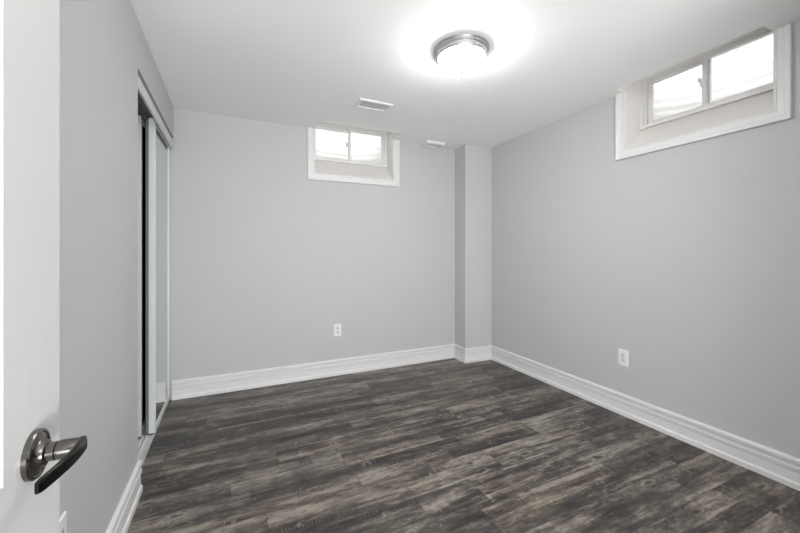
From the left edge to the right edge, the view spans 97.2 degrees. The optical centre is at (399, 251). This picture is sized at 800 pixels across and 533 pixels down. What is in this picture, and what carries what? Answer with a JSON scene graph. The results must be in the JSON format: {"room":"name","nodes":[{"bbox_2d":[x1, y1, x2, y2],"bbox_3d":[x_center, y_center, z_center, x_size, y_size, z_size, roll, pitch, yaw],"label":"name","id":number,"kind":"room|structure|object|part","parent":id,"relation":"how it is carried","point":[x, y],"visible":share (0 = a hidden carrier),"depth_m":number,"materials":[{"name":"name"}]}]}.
{"room":"basement bedroom","nodes":[
{"label":"basement bedroom","id":0,"kind":"room"},
{"bbox_2d":[60,0,173,532],"bbox_3d":[-1.135,0.017,1.248,0.115,2.400,3.623,0,0,-26],"label":"wall","id":1,"kind":"structure","parent":0,"point":[104,48],"depth_m":1.28,"materials":[{"name":"grey paint"}]},
{"bbox_2d":[60,511,66,532],"bbox_3d":[-0.934,0.797,0.971,0.008,0.120,0.075,0,0,-26],"label":"wall outlet","id":2,"kind":"object","parent":1,"relation":"attached to","point":[63,519],"visible":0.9,"depth_m":0.99,"materials":[{"name":"white plastic"}]},
{"bbox_2d":[106,461,142,532],"bbox_3d":[-0.829,1.139,0.764,0.021,0.156,2.286,0,0,-26],"label":"baseboard","id":3,"kind":"structure","parent":1,"relation":"attached to","point":[120,522],"depth_m":1.57,"materials":[{"name":"white paint"}]},
{"bbox_2d":[138,115,145,438],"bbox_3d":[-1.822,0.163,2.562,0.023,2.091,0.625,0,0,-26],"label":"mirrored closet door","id":4,"kind":"structure","parent":1,"relation":"in","point":[141,123],"depth_m":2.30,"materials":[{"name":"white metal"}]},
{"bbox_2d":[142,124,145,426],"bbox_3d":[-1.819,0.159,2.563,0.004,2.017,0.565,0,0,-26],"label":"mirror","id":5,"kind":"object","parent":4,"relation":"on","point":[143,125],"depth_m":2.38,"materials":[{"name":"glass"}]},
{"bbox_2d":[138,93,152,122],"bbox_3d":[-1.661,-0.880,2.319,0.112,0.045,1.232,0,0,-26],"label":"trim","id":6,"kind":"structure","parent":1,"relation":"attached to","point":[143,110],"depth_m":2.21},
{"bbox_2d":[138,401,168,467],"bbox_3d":[-1.670,1.210,2.315,0.100,0.014,1.232,0,0,-26],"label":"trim","id":7,"kind":"structure","parent":1,"relation":"attached to","point":[144,443],"depth_m":2.22,"materials":[{"name":"white paint"}]},
{"bbox_2d":[138,76,172,149],"bbox_3d":[-1.604,-0.871,2.346,0.012,0.064,1.231,0,0,-26],"label":"trim","id":8,"kind":"structure","parent":1,"relation":"attached to","point":[142,91],"depth_m":2.16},
{"bbox_2d":[146,118,169,434],"bbox_3d":[-1.776,0.163,2.600,0.057,2.091,0.615,0,0,-25],"label":"mirrored closet door","id":9,"kind":"structure","parent":1,"relation":"in","point":[157,147],"depth_m":2.41,"materials":[{"name":"white mirror"}]},
{"bbox_3d":[-1.792,0.159,2.592,0.016,2.063,0.607,0,0,-26],"label":"backing panel","id":10,"kind":"part","parent":9,"relation":"part of","materials":[{"name":"metal"}]},
{"bbox_2d":[156,127,167,422],"bbox_3d":[-1.759,0.159,2.608,0.004,2.017,0.555,0,0,-26],"label":"mirror","id":11,"kind":"object","parent":9,"relation":"on","point":[161,143],"depth_m":2.58,"materials":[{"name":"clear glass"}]},
{"bbox_3d":[-1.768,-0.866,2.603,0.034,0.035,0.551,0,0,-26],"label":"rail","id":12,"kind":"part","parent":9,"relation":"part of","materials":[{"name":"white metal"}]},
{"bbox_3d":[-1.768,1.183,2.603,0.034,0.035,0.551,0,0,-26],"label":"rail","id":13,"kind":"part","parent":9,"relation":"part of","materials":[{"name":"white metal"}]},
{"bbox_2d":[169,108,454,399],"bbox_3d":[-0.750,-0.158,3.576,4.170,2.750,0.270,0,0,-25],"label":"wall","id":14,"kind":"structure","parent":0,"point":[266,257],"depth_m":3.31,"materials":[{"name":"grey paint"}]},
{"bbox_2d":[172,344,454,400],"bbox_3d":[-0.618,1.139,3.477,2.767,0.156,0.021,0,0,-25],"label":"baseboard","id":15,"kind":"structure","parent":14,"relation":"attached to","point":[230,382],"depth_m":3.33,"materials":[{"name":"white paint"}]},
{"bbox_2d":[334,324,340,336],"bbox_3d":[-0.616,0.774,3.485,0.075,0.120,0.008,0,0,-25],"label":"wall outlet","id":16,"kind":"object","parent":14,"relation":"attached to","point":[337,327],"visible":1,"depth_m":3.48,"materials":[{"name":"white plastic"}]},
{"bbox_2d":[307,121,401,186],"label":"window","id":17,"kind":"structure","parent":14,"relation":"in","point":[336,152],"depth_m":3.76,"materials":[{"name":"white paint"}]},
{"bbox_3d":[-0.712,-1.125,3.703,0.399,0.337,0.022,0,0,-25],"label":"sash","id":18,"kind":"part","parent":17,"relation":"part of","materials":[{"name":"white plastic"}]},
{"bbox_3d":[-0.543,-1.125,3.771,0.822,0.385,0.113,0,0,-25],"label":"frame","id":19,"kind":"part","parent":17,"relation":"part of","materials":[{"name":"white plastic"}]},
{"bbox_3d":[-0.488,-0.832,3.655,0.830,0.203,0.199,0,0,-25],"label":"sill","id":20,"kind":"part","parent":17,"relation":"part of","materials":[{"name":"paint"}]},
{"bbox_3d":[-0.368,-1.125,3.831,0.395,0.337,0.022,0,0,-25],"label":"sash","id":21,"kind":"part","parent":17,"relation":"part of","materials":[{"name":"white plastic"}]},
{"bbox_2d":[127,358,799,532],"bbox_3d":[0.346,1.277,1.266,4.200,0.120,5.500,0,0,-25],"label":"floor","id":22,"kind":"structure","parent":0,"point":[451,445],"depth_m":2.03,"materials":[{"name":"grey laminate"}]},
{"bbox_2d":[130,0,799,148],"bbox_3d":[0.281,-1.358,1.065,3.912,0.350,5.192,0,0,-25],"label":"ceiling","id":23,"kind":"structure","parent":0,"point":[301,63],"depth_m":2.10,"materials":[{"name":"white paint"}]},
{"bbox_2d":[354,98,393,111],"bbox_3d":[-0.212,-1.177,2.846,0.285,0.012,0.165,0,0,-25],"label":"ceiling vent","id":24,"kind":"object","parent":23,"relation":"in","point":[361,103],"visible":1,"depth_m":2.84,"materials":[{"name":"white metal"}]},
{"bbox_2d":[420,140,444,147],"bbox_3d":[0.355,-1.166,3.844,0.225,0.033,0.160,0,0,-25],"label":"ceiling vent","id":25,"kind":"object","parent":23,"relation":"in","point":[428,143],"visible":1,"depth_m":3.81,"materials":[{"name":"white metal"}]},
{"bbox_2d":[434,33,489,73],"bbox_3d":[0.360,-1.112,2.064,0.318,0.140,0.318,0,0,-25],"label":"ceiling light","id":26,"kind":"object","parent":23,"relation":"attached to","point":[462,53],"visible":1,"depth_m":1.98,"materials":[{"name":"white glass"}]},
{"bbox_3d":[0.360,-1.098,2.064,0.264,0.073,0.264,0,0,-25],"label":"lamp shade","id":27,"kind":"part","parent":26,"relation":"part of","materials":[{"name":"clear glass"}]},
{"bbox_2d":[455,144,491,347],"bbox_3d":[0.833,0.017,4.040,0.353,2.400,0.231,0,0,-25],"label":"column","id":28,"kind":"structure","parent":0,"point":[473,163],"depth_m":3.94,"materials":[{"name":"grey paint"}]},
{"bbox_2d":[454,344,464,362],"bbox_3d":[0.668,1.139,3.958,0.021,0.156,0.240,0,0,-23],"label":"baseboard","id":29,"kind":"structure","parent":28,"relation":"attached to","point":[459,352],"depth_m":3.95,"materials":[{"name":"white paint"}]},
{"bbox_2d":[465,345,491,362],"bbox_3d":[0.873,1.139,3.926,0.373,0.156,0.021,0,0,-23],"label":"baseboard","id":30,"kind":"structure","parent":28,"relation":"attached to","point":[475,354],"depth_m":3.92,"materials":[{"name":"white paint"}]},
{"bbox_2d":[492,21,799,458],"bbox_3d":[2.143,-0.158,1.925,0.270,2.750,5.174,0,0,-25],"label":"wall","id":31,"kind":"structure","parent":0,"point":[684,260],"depth_m":2.39,"materials":[{"name":"grey paint"}]},
{"bbox_2d":[618,348,627,366],"bbox_3d":[1.665,0.790,2.633,0.008,0.120,0.075,0,0,-24],"label":"wall outlet","id":32,"kind":"object","parent":31,"relation":"attached to","point":[622,354],"visible":1,"depth_m":2.63,"materials":[{"name":"white plastic"}]},
{"bbox_2d":[621,353,624,362],"bbox_3d":[1.663,0.790,2.632,0.002,0.067,0.034,0,0,-25],"label":"receptacle","id":33,"kind":"object","parent":32,"relation":"attached to","point":[622,354],"depth_m":2.63,"materials":[{"name":"plastic"}]},
{"bbox_2d":[491,345,799,490],"bbox_3d":[1.716,1.139,2.509,0.021,0.156,3.291,0,0,-25],"label":"baseboard","id":34,"kind":"structure","parent":31,"relation":"attached to","point":[783,468],"depth_m":2.32,"materials":[{"name":"white paint"}]},
{"bbox_2d":[615,23,791,160],"bbox_3d":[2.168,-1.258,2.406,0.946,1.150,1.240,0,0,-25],"label":"window","id":35,"kind":"structure","parent":31,"relation":"in","point":[743,82],"depth_m":2.50,"materials":[{"name":"white paint"}]},
{"bbox_3d":[1.982,-1.125,2.513,0.022,0.337,0.385,0,0,-25],"label":"sash","id":36,"kind":"part","parent":35,"relation":"part of","materials":[{"name":"white plastic"}]},
{"bbox_3d":[1.929,-0.832,2.297,0.199,0.203,0.802,0,0,-25],"label":"sill","id":37,"kind":"part","parent":35,"relation":"part of","materials":[{"name":"paint"}]},
{"bbox_3d":[2.046,-1.125,2.350,0.113,0.385,0.794,0,0,-25],"label":"frame","id":38,"kind":"part","parent":35,"relation":"part of","materials":[{"name":"white plastic"}]},
{"bbox_3d":[2.101,-1.125,2.181,0.022,0.337,0.381,0,0,-25],"label":"sash","id":39,"kind":"part","parent":35,"relation":"part of","materials":[{"name":"white plastic"}]},
{"bbox_3d":[0.028,0.017,-1.008,0.253,2.400,1.650,0,0,-25],"label":"wall","id":40,"kind":"structure","parent":0,"visible":0},
{"bbox_2d":[0,0,86,532],"bbox_3d":[-0.346,0.194,0.157,0.142,2.030,0.785,0,0,-25],"label":"door","id":41,"kind":"structure","parent":40,"relation":"in","point":[34,458],"depth_m":0.43,"materials":[{"name":"white paint"}]},
{"bbox_3d":[-0.432,0.255,0.457,0.036,0.024,0.024,0,0,-25],"label":"lever handle","id":42,"kind":"part","parent":41,"relation":"part of","materials":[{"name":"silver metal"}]}
]}

